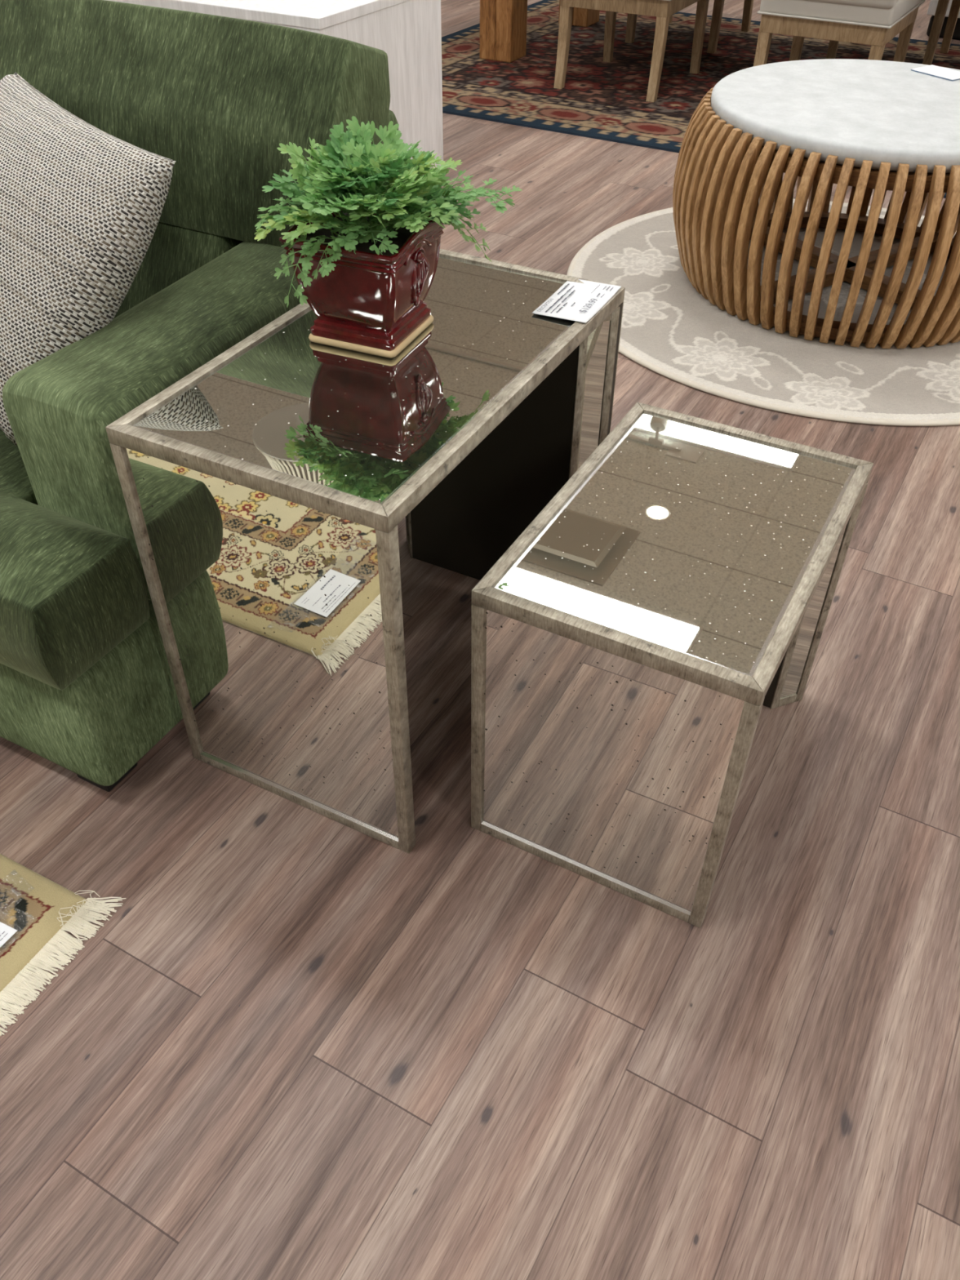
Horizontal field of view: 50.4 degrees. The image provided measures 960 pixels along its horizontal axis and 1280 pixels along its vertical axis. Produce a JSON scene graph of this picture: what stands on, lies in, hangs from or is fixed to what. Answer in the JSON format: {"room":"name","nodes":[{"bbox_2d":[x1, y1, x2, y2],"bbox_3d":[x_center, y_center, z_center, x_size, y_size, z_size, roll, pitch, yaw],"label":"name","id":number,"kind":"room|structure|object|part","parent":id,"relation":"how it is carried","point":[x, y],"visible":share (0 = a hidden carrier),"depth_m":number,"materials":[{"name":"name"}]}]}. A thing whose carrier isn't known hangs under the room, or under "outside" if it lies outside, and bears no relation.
{"room":"store","nodes":[
{"label":"store","id":0,"kind":"room"},
{"bbox_2d":[279,211,444,358],"bbox_3d":[-0.159,-0.519,1.460,0.189,0.164,0.189,20,45,20],"label":"pot","id":1,"kind":"object","parent":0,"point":[372,302],"depth_m":1.41,"materials":[{"name":"red ceramic"}]},
{"bbox_2d":[0,0,959,1279],"bbox_3d":[1.119,-0.537,2.554,19.360,0.001,21.777,20,45,20],"label":"floor","id":2,"kind":"structure","parent":0,"point":[300,1043],"depth_m":1.39,"materials":[{"name":"brown wood"}]},
{"bbox_2d":[0,853,126,1035],"bbox_3d":[-1.677,0.449,1.405,1.948,0.016,1.280,19,45,20],"label":"oriental rug","id":3,"kind":"object","parent":2,"relation":"on","point":[41,909],"visible":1,"depth_m":1.46,"materials":[{"name":"fabric"}]},
{"bbox_2d":[0,871,17,947],"bbox_3d":[-0.736,0.455,1.400,0.106,0.005,0.336,20,45,20],"label":"ticket","id":4,"kind":"object","parent":3,"relation":"on","point":[6,931],"visible":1,"depth_m":1.44,"materials":[{"name":"white paper"}]},
{"bbox_2d":[0,0,398,791],"bbox_3d":[-1.265,-0.678,1.974,2.090,0.948,0.999,20,45,20],"label":"sofa","id":5,"kind":"object","parent":2,"relation":"on","point":[87,688],"visible":0.48,"depth_m":1.57,"materials":[{"name":"green fabric"}]},
{"bbox_2d":[0,428,150,690],"bbox_3d":[-0.861,-0.383,1.762,1.041,0.220,0.754,20,45,20],"label":"seat cushion","id":6,"kind":"object","parent":5,"relation":"on","point":[74,592],"depth_m":1.41,"materials":[{"name":"green fabric"}]},
{"bbox_2d":[0,71,175,445],"bbox_3d":[-0.720,-0.605,1.579,0.351,0.370,0.495,-31,51,-31],"label":"throw pillow","id":7,"kind":"object","parent":5,"relation":"on","point":[82,205],"visible":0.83,"depth_m":1.44,"materials":[{"name":"grey fabric"}]},
{"bbox_3d":[-0.405,-0.429,1.710,0.205,0.370,0.780,20,45,20],"label":"arm","id":8,"kind":"part","parent":5,"relation":"part of","materials":[{"name":"green fabric"}]},
{"bbox_2d":[0,0,390,318],"bbox_3d":[-0.670,-0.856,1.849,1.016,0.508,0.321,20,45,20],"label":"cushion","id":9,"kind":"object","parent":5,"relation":"on","point":[215,96],"depth_m":1.67,"materials":[{"name":"green fabric"}]},
{"bbox_3d":[-1.077,-0.984,2.202,2.045,0.524,0.163,20,45,20],"label":"frame","id":10,"kind":"part","parent":5,"relation":"part of","materials":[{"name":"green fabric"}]},
{"bbox_2d":[106,0,443,168],"bbox_3d":[-1.032,-2.101,3.804,1.636,0.642,0.742,20,45,20],"label":"base cabinet","id":11,"kind":"object","parent":2,"relation":"on","point":[409,32],"visible":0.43,"depth_m":3.42,"materials":[{"name":"white wood"}]},
{"bbox_2d":[105,248,625,853],"bbox_3d":[-0.124,-0.183,1.673,0.425,0.627,0.726,19,45,20],"label":"side table","id":12,"kind":"object","parent":2,"relation":"on","point":[267,490],"visible":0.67,"depth_m":1.42,"materials":[{"name":"silver metal"}]},
{"bbox_3d":[-0.290,0.027,1.435,0.383,0.581,0.001,19,45,20],"label":"mirror panel","id":13,"kind":"part","parent":12,"relation":"part of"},
{"bbox_3d":[-0.288,0.032,1.447,0.420,0.604,0.021,19,45,20],"label":"leg panel","id":14,"kind":"part","parent":12,"relation":"part of","materials":[{"name":"silver metal"}]},
{"bbox_2d":[130,255,575,504],"bbox_3d":[-0.122,-0.414,1.467,0.386,0.001,0.690,20,45,20],"label":"mirror","id":15,"kind":"object","parent":12,"relation":"on","point":[350,426],"depth_m":1.38,"materials":[{"name":"brown mirror"}]},
{"bbox_3d":[-0.122,-0.409,1.472,0.420,0.024,0.726,19,45,20],"label":"frame","id":16,"kind":"part","parent":12,"relation":"part of","materials":[{"name":"silver metal"}]},
{"bbox_2d":[254,115,521,358],"bbox_3d":[-0.151,-0.562,1.422,0.316,0.280,0.317,31,50,30],"label":"potted fern","id":17,"kind":"object","parent":12,"relation":"on","point":[364,257],"visible":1,"depth_m":1.36,"materials":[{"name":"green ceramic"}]},
{"bbox_2d":[407,514,409,541],"bbox_3d":[-0.146,-0.418,1.954,0.025,0.564,0.031,19,45,20],"label":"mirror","id":18,"kind":"object","parent":12,"relation":"attached to","point":[408,515],"depth_m":2.12,"materials":[{"name":"black mirror"}]},
{"bbox_3d":[-0.146,-0.418,1.954,0.004,0.604,0.069,-7,42,-8],"label":"corner frame","id":19,"kind":"part","parent":12,"relation":"part of","materials":[{"name":"brown metal"}]},
{"bbox_3d":[0.026,-0.365,1.895,0.418,0.602,0.072,19,45,20],"label":"leg panel","id":20,"kind":"part","parent":12,"relation":"part of","materials":[{"name":"brown metal"}]},
{"bbox_2d":[531,279,621,323],"bbox_3d":[0.152,-0.532,1.595,0.089,0.006,0.151,19,45,19],"label":"price card","id":21,"kind":"object","parent":12,"relation":"on","point":[573,301],"visible":1,"depth_m":1.59,"materials":[{"name":"white paper"}]},
{"bbox_2d":[579,298,596,312],"bbox_3d":[0.168,-0.515,1.573,0.014,0.001,0.054,17,44,21],"label":"print","id":22,"kind":"object","parent":21,"relation":"on","point":[580,310],"depth_m":1.57},
{"bbox_2d":[577,320,610,469],"bbox_3d":[0.190,-0.299,1.825,0.025,0.564,0.031,19,45,20],"label":"mirror","id":23,"kind":"object","parent":12,"relation":"attached to","point":[593,353],"depth_m":1.72,"materials":[{"name":"white mirror"}]},
{"bbox_3d":[0.190,-0.299,1.824,0.069,0.604,0.004,-16,44,-18],"label":"corner frame","id":24,"kind":"part","parent":12,"relation":"part of","materials":[{"name":"silver metal"}]},
{"bbox_3d":[0.044,-0.387,1.920,0.420,0.604,0.003,20,45,20],"label":"frame","id":25,"kind":"part","parent":12,"relation":"part of","materials":[{"name":"silver metal"}]},
{"bbox_2d":[471,402,873,928],"bbox_3d":[0.286,0.015,1.566,0.384,0.479,0.557,20,45,21],"label":"side table","id":26,"kind":"object","parent":2,"relation":"on","point":[629,646],"visible":1,"depth_m":1.37,"materials":[{"name":"silver metal"}]},
{"bbox_3d":[0.156,0.174,1.386,0.342,0.432,0.001,20,45,21],"label":"mirror panel","id":27,"kind":"part","parent":26,"relation":"part of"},
{"bbox_3d":[0.158,0.180,1.397,0.379,0.456,0.021,20,45,21],"label":"leg panel","id":28,"kind":"part","parent":26,"relation":"part of","materials":[{"name":"silver metal"}]},
{"bbox_3d":[0.288,-0.155,1.414,0.379,0.024,0.557,20,45,21],"label":"frame","id":29,"kind":"part","parent":26,"relation":"part of","materials":[{"name":"silver metal"}]},
{"bbox_2d":[493,412,856,676],"bbox_3d":[0.288,-0.161,1.409,0.344,0.001,0.521,20,45,20],"label":"mirror","id":30,"kind":"object","parent":26,"relation":"on","point":[701,543],"depth_m":1.38,"materials":[{"name":"brown mirror"}]},
{"bbox_2d":[780,522,848,698],"bbox_3d":[0.546,-0.056,1.666,0.023,0.416,0.028,20,45,21],"label":"mirror","id":31,"kind":"object","parent":26,"relation":"attached to","point":[796,664],"depth_m":1.71,"materials":[{"name":"white mirror"}]},
{"bbox_3d":[0.402,-0.117,1.732,0.377,0.454,0.068,20,45,21],"label":"leg panel","id":32,"kind":"part","parent":26,"relation":"part of","materials":[{"name":"brown metal"}]},
{"bbox_3d":[0.546,-0.056,1.666,0.065,0.456,0.004,-14,44,-16],"label":"corner frame","id":33,"kind":"part","parent":26,"relation":"part of","materials":[{"name":"silver metal"}]},
{"bbox_2d":[441,0,959,198],"bbox_3d":[1.826,-2.618,4.891,4.640,0.010,2.615,21,46,21],"label":"rug","id":34,"kind":"object","parent":2,"relation":"on","point":[599,100],"visible":0.46,"depth_m":5.13,"materials":[{"name":"fabric"}]},
{"bbox_2d":[479,0,599,62],"bbox_3d":[1.721,-3.141,4.894,3.500,0.765,1.280,20,45,20],"label":"dining table","id":35,"kind":"object","parent":34,"relation":"on","point":[503,23],"visible":0.89,"depth_m":5.23,"materials":[{"name":"orange wood"}]},
{"bbox_3d":[0.122,-3.323,5.130,0.184,0.700,0.184,20,45,20],"label":"leg","id":36,"kind":"part","parent":35,"relation":"part of","materials":[{"name":"orange wood"}]},
{"bbox_3d":[0.584,-3.895,5.777,0.184,0.700,0.184,20,45,20],"label":"leg","id":37,"kind":"part","parent":35,"relation":"part of","materials":[{"name":"orange wood"}]},
{"bbox_2d":[553,0,709,102],"bbox_3d":[0.723,-3.115,4.686,0.555,0.988,0.721,20,45,20],"label":"dining chair","id":38,"kind":"object","parent":34,"relation":"on","point":[662,10],"visible":1,"depth_m":4.71,"materials":[{"name":"brown wood"}]},
{"bbox_3d":[0.392,-2.821,4.795,0.048,0.400,0.083,20,45,20],"label":"leg","id":39,"kind":"part","parent":38,"relation":"part of","materials":[{"name":"brown wood"}]},
{"bbox_3d":[0.663,-3.157,5.175,0.046,0.400,0.052,20,45,20],"label":"leg","id":40,"kind":"part","parent":38,"relation":"part of","materials":[{"name":"brown wood"}]},
{"bbox_3d":[0.741,-3.045,4.795,0.520,0.070,0.605,20,45,20],"label":"seat rail","id":41,"kind":"part","parent":38,"relation":"part of","materials":[{"name":"brown wood"}]},
{"bbox_3d":[0.809,-2.671,4.631,0.048,0.400,0.083,20,45,20],"label":"leg","id":42,"kind":"part","parent":38,"relation":"part of","materials":[{"name":"brown wood"}]},
{"bbox_3d":[1.080,-3.007,5.011,0.046,0.400,0.052,20,45,20],"label":"leg","id":43,"kind":"part","parent":38,"relation":"part of","materials":[{"name":"brown wood"}]},
{"bbox_2d":[625,0,753,53],"bbox_3d":[1.193,-3.790,5.449,0.555,0.988,0.721,20,45,20],"label":"dining chair","id":44,"kind":"object","parent":34,"relation":"on","point":[717,9],"visible":0.78,"depth_m":5.55,"materials":[{"name":"brown wood"}]},
{"bbox_3d":[0.831,-3.458,5.514,0.046,0.400,0.052,20,45,20],"label":"leg","id":45,"kind":"part","parent":44,"relation":"part of","materials":[{"name":"brown wood"}]},
{"bbox_3d":[1.248,-3.308,5.351,0.046,0.400,0.052,20,45,20],"label":"leg","id":46,"kind":"part","parent":44,"relation":"part of","materials":[{"name":"brown wood"}]},
{"bbox_3d":[1.519,-3.644,5.731,0.048,0.400,0.083,20,45,20],"label":"leg","id":47,"kind":"part","parent":44,"relation":"part of","materials":[{"name":"brown wood"}]},
{"bbox_2d":[753,0,924,66],"bbox_3d":[1.540,-2.763,4.300,0.555,0.988,0.721,21,46,22],"label":"dining chair","id":48,"kind":"object","parent":34,"relation":"on","point":[874,23],"visible":0.89,"depth_m":4.19,"materials":[{"name":"brown wood"}]},
{"bbox_3d":[1.206,-2.477,4.417,0.048,0.400,0.083,21,46,22],"label":"leg","id":49,"kind":"part","parent":48,"relation":"part of","materials":[{"name":"brown wood"}]},
{"bbox_3d":[1.493,-2.807,4.791,0.046,0.400,0.052,21,46,22],"label":"leg","id":50,"kind":"part","parent":48,"relation":"part of","materials":[{"name":"brown wood"}]},
{"bbox_3d":[1.559,-2.694,4.409,0.520,0.070,0.605,21,46,22],"label":"seat rail","id":51,"kind":"part","parent":48,"relation":"part of","materials":[{"name":"brown wood"}]},
{"bbox_3d":[1.560,-2.751,4.358,0.544,0.087,0.635,21,46,22],"label":"seat","id":52,"kind":"part","parent":48,"relation":"part of","materials":[{"name":"grey fabric"}]},
{"bbox_3d":[1.403,-2.778,3.964,0.540,0.522,0.164,21,46,22],"label":"backrest","id":53,"kind":"part","parent":48,"relation":"part of","materials":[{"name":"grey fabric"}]},
{"bbox_3d":[1.616,-2.318,4.244,0.048,0.400,0.083,21,46,22],"label":"leg","id":54,"kind":"part","parent":48,"relation":"part of","materials":[{"name":"brown wood"}]},
{"bbox_3d":[1.902,-2.649,4.618,0.046,0.400,0.052,21,46,22],"label":"leg","id":55,"kind":"part","parent":48,"relation":"part of","materials":[{"name":"brown wood"}]},
{"bbox_2d":[826,0,959,65],"bbox_3d":[2.173,-3.459,5.088,0.555,0.988,0.721,20,45,20],"label":"dining chair","id":56,"kind":"object","parent":34,"relation":"on","point":[942,6],"visible":0.56,"depth_m":5.07,"materials":[{"name":"brown wood"}]},
{"bbox_3d":[1.812,-3.127,5.154,0.046,0.400,0.052,20,45,20],"label":"leg","id":57,"kind":"part","parent":56,"relation":"part of","materials":[{"name":"brown wood"}]},
{"bbox_3d":[2.228,-2.977,4.990,0.046,0.400,0.052,20,45,20],"label":"leg","id":58,"kind":"part","parent":56,"relation":"part of","materials":[{"name":"brown wood"}]},
{"bbox_3d":[2.499,-3.313,5.370,0.048,0.400,0.083,20,45,20],"label":"leg","id":59,"kind":"part","parent":56,"relation":"part of","materials":[{"name":"brown wood"}]},
{"bbox_2d":[566,199,959,426],"bbox_3d":[1.087,-1.081,3.155,1.640,0.012,1.640,9,42,10],"label":"round rug","id":60,"kind":"object","parent":2,"relation":"on","point":[668,328],"visible":0.41,"depth_m":2.83,"materials":[{"name":"fabric"}]},
{"bbox_2d":[672,58,959,348],"bbox_3d":[1.144,-1.328,3.038,1.126,0.512,1.126,17,44,17],"label":"coffee table","id":61,"kind":"object","parent":60,"relation":"on","point":[863,125],"visible":1,"depth_m":2.76,"materials":[{"name":"wood"}]},
{"bbox_2d":[911,64,959,80],"bbox_3d":[1.397,-1.715,3.086,0.100,0.004,0.150,-24,47,-25],"label":"sign card","id":62,"kind":"object","parent":61,"relation":"on","point":[932,70],"visible":1,"depth_m":3.08,"materials":[{"name":"white paper"}]},
{"bbox_2d":[926,0,959,39],"bbox_3d":[3.434,-3.809,5.351,1.720,1.200,0.640,20,45,20],"label":"plinth","id":63,"kind":"object","parent":2,"relation":"on","point":[933,3],"visible":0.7,"depth_m":5.75,"materials":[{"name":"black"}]}
]}

